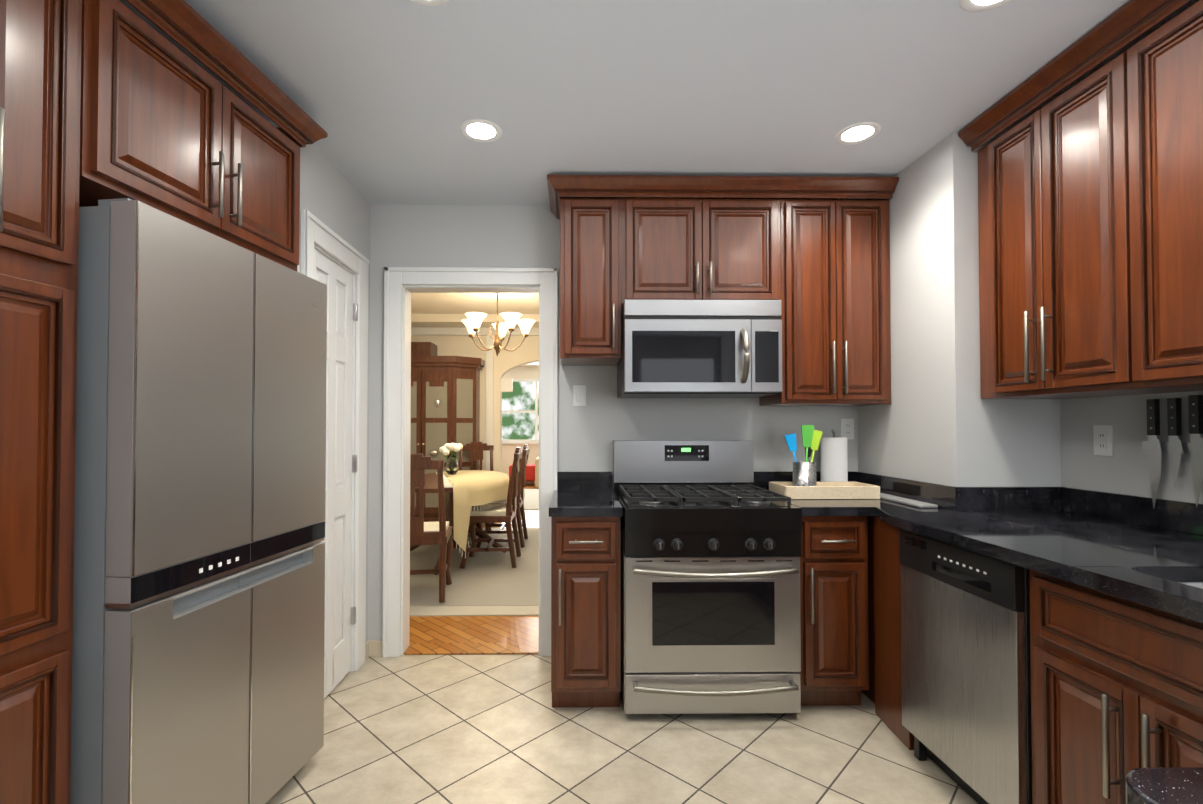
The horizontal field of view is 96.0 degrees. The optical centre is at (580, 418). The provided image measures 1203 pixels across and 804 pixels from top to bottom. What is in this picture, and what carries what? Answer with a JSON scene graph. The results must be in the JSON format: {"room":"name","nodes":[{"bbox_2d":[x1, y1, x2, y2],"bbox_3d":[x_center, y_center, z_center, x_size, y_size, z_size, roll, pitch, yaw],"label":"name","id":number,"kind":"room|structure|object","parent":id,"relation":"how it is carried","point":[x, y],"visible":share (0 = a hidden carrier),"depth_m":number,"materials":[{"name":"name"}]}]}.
{"room":"kitchen","nodes":[
{"label":"kitchen","id":0,"kind":"room"},
{"bbox_2d":[268,121,303,272],"bbox_3d":[-1.543,0.044,2.198,0.765,2.500,0.055,0,-1,-1],"label":"wall","id":1,"kind":"structure","parent":0,"point":[302,148],"depth_m":2.25,"materials":[{"name":"grey paint"}]},
{"bbox_2d":[304,143,370,642],"bbox_3d":[-1.398,0.051,2.612,0.465,2.500,0.770,0,-1,-1],"label":"wall","id":2,"kind":"structure","parent":0,"point":[334,200],"depth_m":2.64,"materials":[{"name":"grey paint"}]},
{"bbox_2d":[79,0,327,270],"bbox_3d":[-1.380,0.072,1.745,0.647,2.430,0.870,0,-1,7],"label":"upper cabinet","id":3,"kind":"object","parent":2,"relation":"attached to","point":[168,127],"visible":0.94,"depth_m":1.56,"materials":[{"name":"brown wood"}]},
{"bbox_2d":[300,209,369,671],"bbox_3d":[-1.200,0.220,2.569,0.130,2.166,0.692,0,-1,-1],"label":"trim","id":4,"kind":"structure","parent":2,"relation":"attached to","point":[323,239],"depth_m":2.81,"materials":[{"name":"white wood"}]},
{"bbox_2d":[314,248,357,698],"bbox_3d":[-1.182,0.271,2.559,0.056,2.037,0.487,0,-1,-1],"label":"closet door","id":5,"kind":"structure","parent":2,"relation":"in","point":[341,459],"depth_m":2.64,"materials":[{"name":"white paint"}]},
{"bbox_2d":[411,335,538,471],"bbox_3d":[-0.961,0.028,7.434,5.000,2.700,0.180,0,-1,-1],"label":"wall","id":6,"kind":"structure","parent":0,"point":[526,351],"depth_m":7.35,"materials":[{"name":"beige paint"}]},
{"bbox_2d":[411,342,437,361],"bbox_3d":[-2.280,-0.879,7.112,0.714,0.196,0.340,0,-1,-1],"label":"box","id":7,"kind":"object","parent":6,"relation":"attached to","point":[420,351],"depth_m":6.94,"materials":[{"name":"brown wood"}]},
{"bbox_2d":[411,327,538,470],"bbox_3d":[-0.960,0.077,7.363,5.000,2.600,0.160,0,-1,-1],"label":"trim","id":8,"kind":"structure","parent":6,"relation":"attached to","point":[506,384],"depth_m":7.31,"materials":[{"name":"white"}]},
{"bbox_2d":[411,293,538,365],"bbox_3d":[-0.969,-1.311,8.105,5.200,0.200,9.920,0,-1,-1],"label":"ceiling","id":9,"kind":"structure","parent":0,"point":[439,309],"depth_m":6.53,"materials":[{"name":"beige paint"}]},
{"bbox_2d":[461,293,535,355],"bbox_3d":[-0.868,-0.994,5.688,0.791,0.709,0.762,0,-1,-1],"label":"chandelier","id":10,"kind":"object","parent":9,"relation":"hanging from","point":[472,323],"visible":0.98,"depth_m":5.64,"materials":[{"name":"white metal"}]},
{"bbox_2d":[502,366,538,475],"bbox_3d":[-1.030,0.117,12.943,5.000,2.700,0.200,0,-1,-1],"label":"wall","id":11,"kind":"structure","parent":0,"point":[523,372],"depth_m":12.83,"materials":[{"name":"beige paint"}]},
{"bbox_2d":[502,379,538,443],"bbox_3d":[-0.829,-0.165,12.860,2.600,1.540,0.140,0,-1,-1],"label":"window","id":12,"kind":"structure","parent":11,"relation":"in","point":[522,441],"depth_m":12.87,"materials":[{"name":"white wood"}]},
{"bbox_2d":[368,204,857,639],"bbox_3d":[0.211,-0.092,3.079,3.865,2.800,0.120,0,-1,-1],"label":"wall","id":13,"kind":"structure","parent":0,"point":[481,236],"depth_m":3.02,"materials":[{"name":"grey paint"}]},
{"bbox_2d":[365,640,381,659],"bbox_3d":[-1.128,1.264,2.943,0.082,0.085,0.074,0,-1,-1],"label":"baseboard","id":14,"kind":"structure","parent":13,"relation":"attached to","point":[373,647],"depth_m":2.97,"materials":[{"name":"beige"}]},
{"bbox_2d":[382,267,557,657],"bbox_3d":[-0.605,0.237,3.059,0.960,2.143,0.170,0,-1,-1],"label":"trim","id":15,"kind":"structure","parent":13,"relation":"attached to","point":[401,284],"depth_m":2.99,"materials":[{"name":"white wood"}]},
{"bbox_2d":[573,385,585,405],"bbox_3d":[-0.006,-0.126,3.011,0.072,0.116,0.012,0,-1,-1],"label":"switch plate","id":16,"kind":"object","parent":13,"relation":"attached to","point":[579,395],"visible":1,"depth_m":3.01,"materials":[{"name":"white plastic"}]},
{"bbox_2d":[547,175,898,405],"bbox_3d":[0.694,-0.623,2.826,1.718,1.105,0.408,0,-1,-1],"label":"upper cabinet","id":17,"kind":"object","parent":13,"relation":"attached to","point":[820,269],"visible":0.98,"depth_m":2.69,"materials":[{"name":"brown wood"}]},
{"bbox_2d":[617,299,781,397],"bbox_3d":[0.583,-0.340,2.761,0.750,0.450,0.522,0,-1,-1],"label":"microwave","id":18,"kind":"object","parent":17,"relation":"attached to","point":[701,348],"visible":0.96,"depth_m":2.57,"materials":[{"name":"silver metal"}]},
{"bbox_2d":[841,419,853,438],"bbox_3d":[1.494,0.061,3.028,0.072,0.116,0.009,0,-1,-1],"label":"electrical outlet","id":19,"kind":"object","parent":13,"relation":"attached to","point":[847,428],"visible":0.98,"depth_m":3.03,"materials":[{"name":"white plastic"}]},
{"bbox_2d":[266,484,977,803],"bbox_3d":[-0.709,1.369,5.275,5.650,0.050,15.500,0,-1,-1],"label":"floor","id":20,"kind":"structure","parent":0,"point":[457,729],"depth_m":2.13,"materials":[{"name":"tile"}]},
{"bbox_2d":[0,0,81,803],"bbox_3d":[-1.451,0.063,1.150,0.647,2.430,0.327,0,-1,7],"label":"pantry cabinet","id":21,"kind":"object","parent":20,"relation":"on","point":[40,74],"visible":1,"depth_m":1.19,"materials":[{"name":"brown wood"}]},
{"bbox_2d":[70,198,326,803],"bbox_3d":[-1.357,0.380,1.703,0.701,1.812,0.778,0,-1,7],"label":"refrigerator","id":22,"kind":"object","parent":20,"relation":"on","point":[199,586],"visible":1,"depth_m":1.45,"materials":[{"name":"grey metal"}]},
{"bbox_2d":[410,362,453,521],"bbox_3d":[-2.006,0.337,7.041,0.756,2.069,0.490,0,-1,-1],"label":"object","id":23,"kind":"object","parent":20,"relation":"on","point":[445,399],"depth_m":6.81,"materials":[{"name":"brown wood"}]},
{"bbox_2d":[450,362,481,523],"bbox_3d":[-1.492,0.337,7.047,0.273,2.069,0.490,0,-1,-1],"label":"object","id":24,"kind":"object","parent":20,"relation":"on","point":[466,374],"depth_m":6.95,"materials":[{"name":"brown wood"}]},
{"bbox_2d":[410,528,538,615],"bbox_3d":[-1.033,1.337,5.161,3.800,0.010,3.120,0,-1,-1],"label":"dining rug","id":25,"kind":"object","parent":20,"relation":"on","point":[489,584],"visible":0.29,"depth_m":4.32,"materials":[{"name":"grey carpet"}]},
{"bbox_2d":[410,454,452,602],"bbox_3d":[-1.215,0.781,4.025,0.494,1.056,0.520,0,-1,-9],"label":"dining chair","id":26,"kind":"object","parent":25,"relation":"on","point":[422,532],"visible":0.5,"depth_m":3.84,"materials":[{"name":"brown wood"}]},
{"bbox_2d":[410,470,508,574],"bbox_3d":[-1.199,0.954,5.327,1.069,0.752,1.960,0,-1,-1],"label":"dining table","id":27,"kind":"object","parent":25,"relation":"on","point":[465,491],"visible":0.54,"depth_m":4.79,"materials":[{"name":"yellow fabric"}]},
{"bbox_2d":[439,443,462,474],"bbox_3d":[-1.358,0.422,5.667,0.239,0.332,0.222,0,-1,-1],"label":"flower vase","id":28,"kind":"object","parent":27,"relation":"on","point":[451,466],"visible":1,"depth_m":5.63,"materials":[{"name":"clear glass"}]},
{"bbox_2d":[458,442,493,529],"bbox_3d":[-1.295,0.823,6.629,0.503,1.056,0.541,0,-1,-1],"label":"dining chair","id":29,"kind":"object","parent":25,"relation":"on","point":[476,449],"visible":0.27,"depth_m":6.84,"materials":[{"name":"brown wood"}]},
{"bbox_2d":[459,447,522,568],"bbox_3d":[-0.807,0.797,4.983,0.520,1.056,0.494,0,-1,-1],"label":"dining chair","id":30,"kind":"object","parent":25,"relation":"on","point":[503,513],"visible":0.92,"depth_m":4.78,"materials":[{"name":"brown wood"}]},
{"bbox_2d":[476,444,529,547],"bbox_3d":[-0.817,0.810,5.783,0.520,1.056,0.494,0,-1,-1],"label":"dining chair","id":31,"kind":"object","parent":25,"relation":"on","point":[521,496],"visible":0.65,"depth_m":5.58,"materials":[{"name":"brown wood"}]},
{"bbox_2d":[509,464,534,484],"bbox_3d":[-1.257,1.235,11.871,0.560,0.430,0.540,0,-1,-1],"label":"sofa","id":32,"kind":"object","parent":20,"relation":"on","point":[530,475],"visible":0.42,"depth_m":11.61,"materials":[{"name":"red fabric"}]},
{"bbox_2d":[524,489,538,509],"bbox_3d":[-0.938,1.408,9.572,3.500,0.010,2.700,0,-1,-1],"label":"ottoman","id":33,"kind":"object","parent":20,"relation":"on","point":[531,500],"visible":0.21,"depth_m":9.32,"materials":[{"name":"beige fabric"}]},
{"bbox_2d":[535,457,538,487],"bbox_3d":[-0.048,1.038,11.540,1.770,0.888,1.000,0,-1,-1],"label":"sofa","id":34,"kind":"object","parent":20,"relation":"on","point":[536,472],"visible":0.17,"depth_m":11.03,"materials":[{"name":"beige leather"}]},
{"bbox_2d":[551,517,620,706],"bbox_3d":[0.021,0.868,2.650,0.305,0.868,0.674,0,-1,-1],"label":"base cabinet","id":35,"kind":"object","parent":20,"relation":"on","point":[585,611],"visible":1,"depth_m":2.36,"materials":[{"name":"brown wood"}]},
{"bbox_2d":[613,440,801,714],"bbox_3d":[0.564,0.709,2.622,0.756,1.185,0.747,0,-1,-1],"label":"range","id":36,"kind":"object","parent":20,"relation":"on","point":[711,550],"visible":1,"depth_m":2.31,"materials":[{"name":"silver metal"}]},
{"bbox_2d":[799,516,868,705],"bbox_3d":[1.112,0.868,2.663,0.310,0.868,0.674,0,-1,-1],"label":"base cabinet","id":37,"kind":"object","parent":20,"relation":"on","point":[834,612],"visible":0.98,"depth_m":2.37,"materials":[{"name":"brown wood"}]},
{"bbox_2d":[861,516,913,749],"bbox_3d":[1.415,0.866,2.551,0.282,0.868,0.875,0,-1,-1],"label":"cabinet filler","id":38,"kind":"object","parent":20,"relation":"on","point":[883,693],"visible":0.27,"depth_m":2.29,"materials":[{"name":"brown wood"}]},
{"bbox_2d":[899,529,1031,803],"bbox_3d":[1.551,0.857,1.831,0.616,0.864,0.560,0,-1,-1],"label":"dishwasher","id":39,"kind":"object","parent":20,"relation":"on","point":[966,668],"visible":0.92,"depth_m":1.74,"materials":[{"name":"silver metal"}]},
{"bbox_2d":[1029,569,1202,803],"bbox_3d":[1.622,0.842,1.066,0.784,0.868,0.965,0,-1,-1],"label":"base cabinet","id":40,"kind":"object","parent":20,"relation":"on","point":[1116,690],"visible":0.94,"depth_m":1.31,"materials":[{"name":"brown wood"}]},
{"bbox_2d":[549,471,1202,622],"bbox_3d":[0.939,0.446,1.789,2.138,0.341,2.457,0,-1,-1],"label":"countertop","id":41,"kind":"structure","parent":40,"relation":"on","point":[1139,549],"depth_m":1.88,"materials":[{"name":"stone"}]},
{"bbox_2d":[769,482,880,498],"bbox_3d":[1.211,0.359,2.710,0.459,0.062,0.234,0,-1,-1],"label":"cutting board","id":42,"kind":"object","parent":41,"relation":"on","point":[839,490],"visible":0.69,"depth_m":2.60,"materials":[{"name":"brown wood"}]},
{"bbox_2d":[784,425,822,485],"bbox_3d":[1.127,0.207,2.716,0.195,0.346,0.110,0,-1,-1],"label":"utensil holder","id":43,"kind":"object","parent":42,"relation":"on","point":[804,473],"visible":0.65,"depth_m":2.69,"materials":[{"name":"metal"}]},
{"bbox_2d":[820,429,847,481],"bbox_3d":[1.367,0.227,2.921,0.140,0.334,0.140,0,-1,-1],"label":"paper towel","id":44,"kind":"object","parent":41,"relation":"on","point":[834,458],"visible":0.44,"depth_m":2.87,"materials":[{"name":"white paper"}]},
{"bbox_2d":[880,493,937,507],"bbox_3d":[1.490,0.382,2.568,0.080,0.013,0.500,0,-1,-1],"label":"cutting board","id":45,"kind":"object","parent":41,"relation":"on","point":[910,502],"visible":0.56,"depth_m":2.43,"materials":[{"name":"grey plastic"}]},
{"bbox_3d":[1.309,0.824,-0.102,1.441,0.868,1.240,0,-1,-1],"label":"base cabinet","id":46,"kind":"object","parent":20,"relation":"on","visible":0},
{"bbox_2d":[1126,767,1202,803],"bbox_3d":[1.284,0.367,-0.085,1.492,0.040,1.300,0,-1,-1],"label":"countertop","id":47,"kind":"structure","parent":46,"relation":"on","point":[1168,785],"depth_m":0.53,"materials":[{"name":"stone"}]},
{"bbox_2d":[119,0,1198,204],"bbox_3d":[0.078,-1.286,0.306,4.200,0.100,5.460,0,-1,-1],"label":"ceiling","id":48,"kind":"structure","parent":0,"point":[389,97],"depth_m":1.93,"materials":[{"name":"white paint"}]},
{"bbox_2d":[411,0,449,5],"bbox_3d":[-0.437,-1.215,1.509,0.176,0.004,0.176,0,-1,-1],"label":"recessed light","id":49,"kind":"object","parent":48,"relation":"in","point":[431,2],"visible":1,"depth_m":1.58,"materials":[{"name":"white"}]},
{"bbox_2d":[460,119,501,141],"bbox_3d":[-0.416,-1.202,2.269,0.176,0.004,0.176,0,-1,-1],"label":"recessed light","id":50,"kind":"object","parent":48,"relation":"in","point":[479,130],"visible":1,"depth_m":2.26,"materials":[{"name":"white"}]},
{"bbox_2d":[835,122,880,144],"bbox_3d":[1.172,-1.202,2.289,0.176,0.004,0.176,0,-1,-1],"label":"recessed light","id":51,"kind":"object","parent":48,"relation":"in","point":[857,133],"visible":1,"depth_m":2.28,"materials":[{"name":"white"}]},
{"bbox_2d":[960,0,1011,11],"bbox_3d":[1.178,-1.214,1.529,0.176,0.004,0.176,0,-1,-1],"label":"recessed light","id":52,"kind":"object","parent":48,"relation":"in","point":[976,5],"visible":1,"depth_m":1.58,"materials":[{"name":"white"}]},
{"bbox_2d":[858,131,1060,486],"bbox_3d":[1.854,0.051,2.647,0.590,2.500,0.780,0,-1,-1],"label":"wall","id":53,"kind":"structure","parent":0,"point":[938,420],"depth_m":2.33,"materials":[{"name":"grey paint"}]},
{"bbox_2d":[1060,391,1202,503],"bbox_3d":[2.107,0.009,-0.029,0.150,2.500,4.580,0,-1,-1],"label":"wall","id":54,"kind":"structure","parent":0,"point":[1124,469],"depth_m":2.01,"materials":[{"name":"grey paint"}]},
{"bbox_2d":[970,44,1174,398],"bbox_3d":[1.823,-0.605,1.951,0.361,1.040,0.626,0,-1,-1],"label":"upper cabinet","id":55,"kind":"object","parent":54,"relation":"attached to","point":[1090,204],"depth_m":1.89,"materials":[{"name":"brown wood"}]},
{"bbox_2d":[1093,425,1113,455],"bbox_3d":[2.001,0.085,2.074,0.009,0.116,0.072,0,-1,-1],"label":"outlet","id":56,"kind":"object","parent":54,"relation":"attached to","point":[1103,440],"visible":1,"depth_m":2.07,"materials":[{"name":"white plastic"}]},
{"bbox_2d":[1114,0,1202,391],"bbox_3d":[1.830,-0.613,1.450,0.361,1.040,0.375,0,-1,-1],"label":"upper cabinet","id":57,"kind":"object","parent":54,"relation":"attached to","point":[1158,80],"depth_m":1.54,"materials":[{"name":"brown wood"}]},
{"bbox_2d":[1142,395,1202,507],"bbox_3d":[1.995,0.114,1.551,0.034,0.390,0.745,0,-1,-1],"label":"knives","id":58,"kind":"object","parent":54,"relation":"attached to","point":[1175,447],"visible":0.98,"depth_m":1.80,"materials":[{"name":"silver metal"}]},
{"label":"outside","id":59,"kind":"structure","parent":0,"visible":0},
{"bbox_2d":[502,382,538,438],"bbox_3d":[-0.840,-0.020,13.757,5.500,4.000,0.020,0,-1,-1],"label":"view","id":60,"kind":"structure","parent":59,"point":[521,396],"depth_m":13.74,"materials":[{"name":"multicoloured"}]}
]}

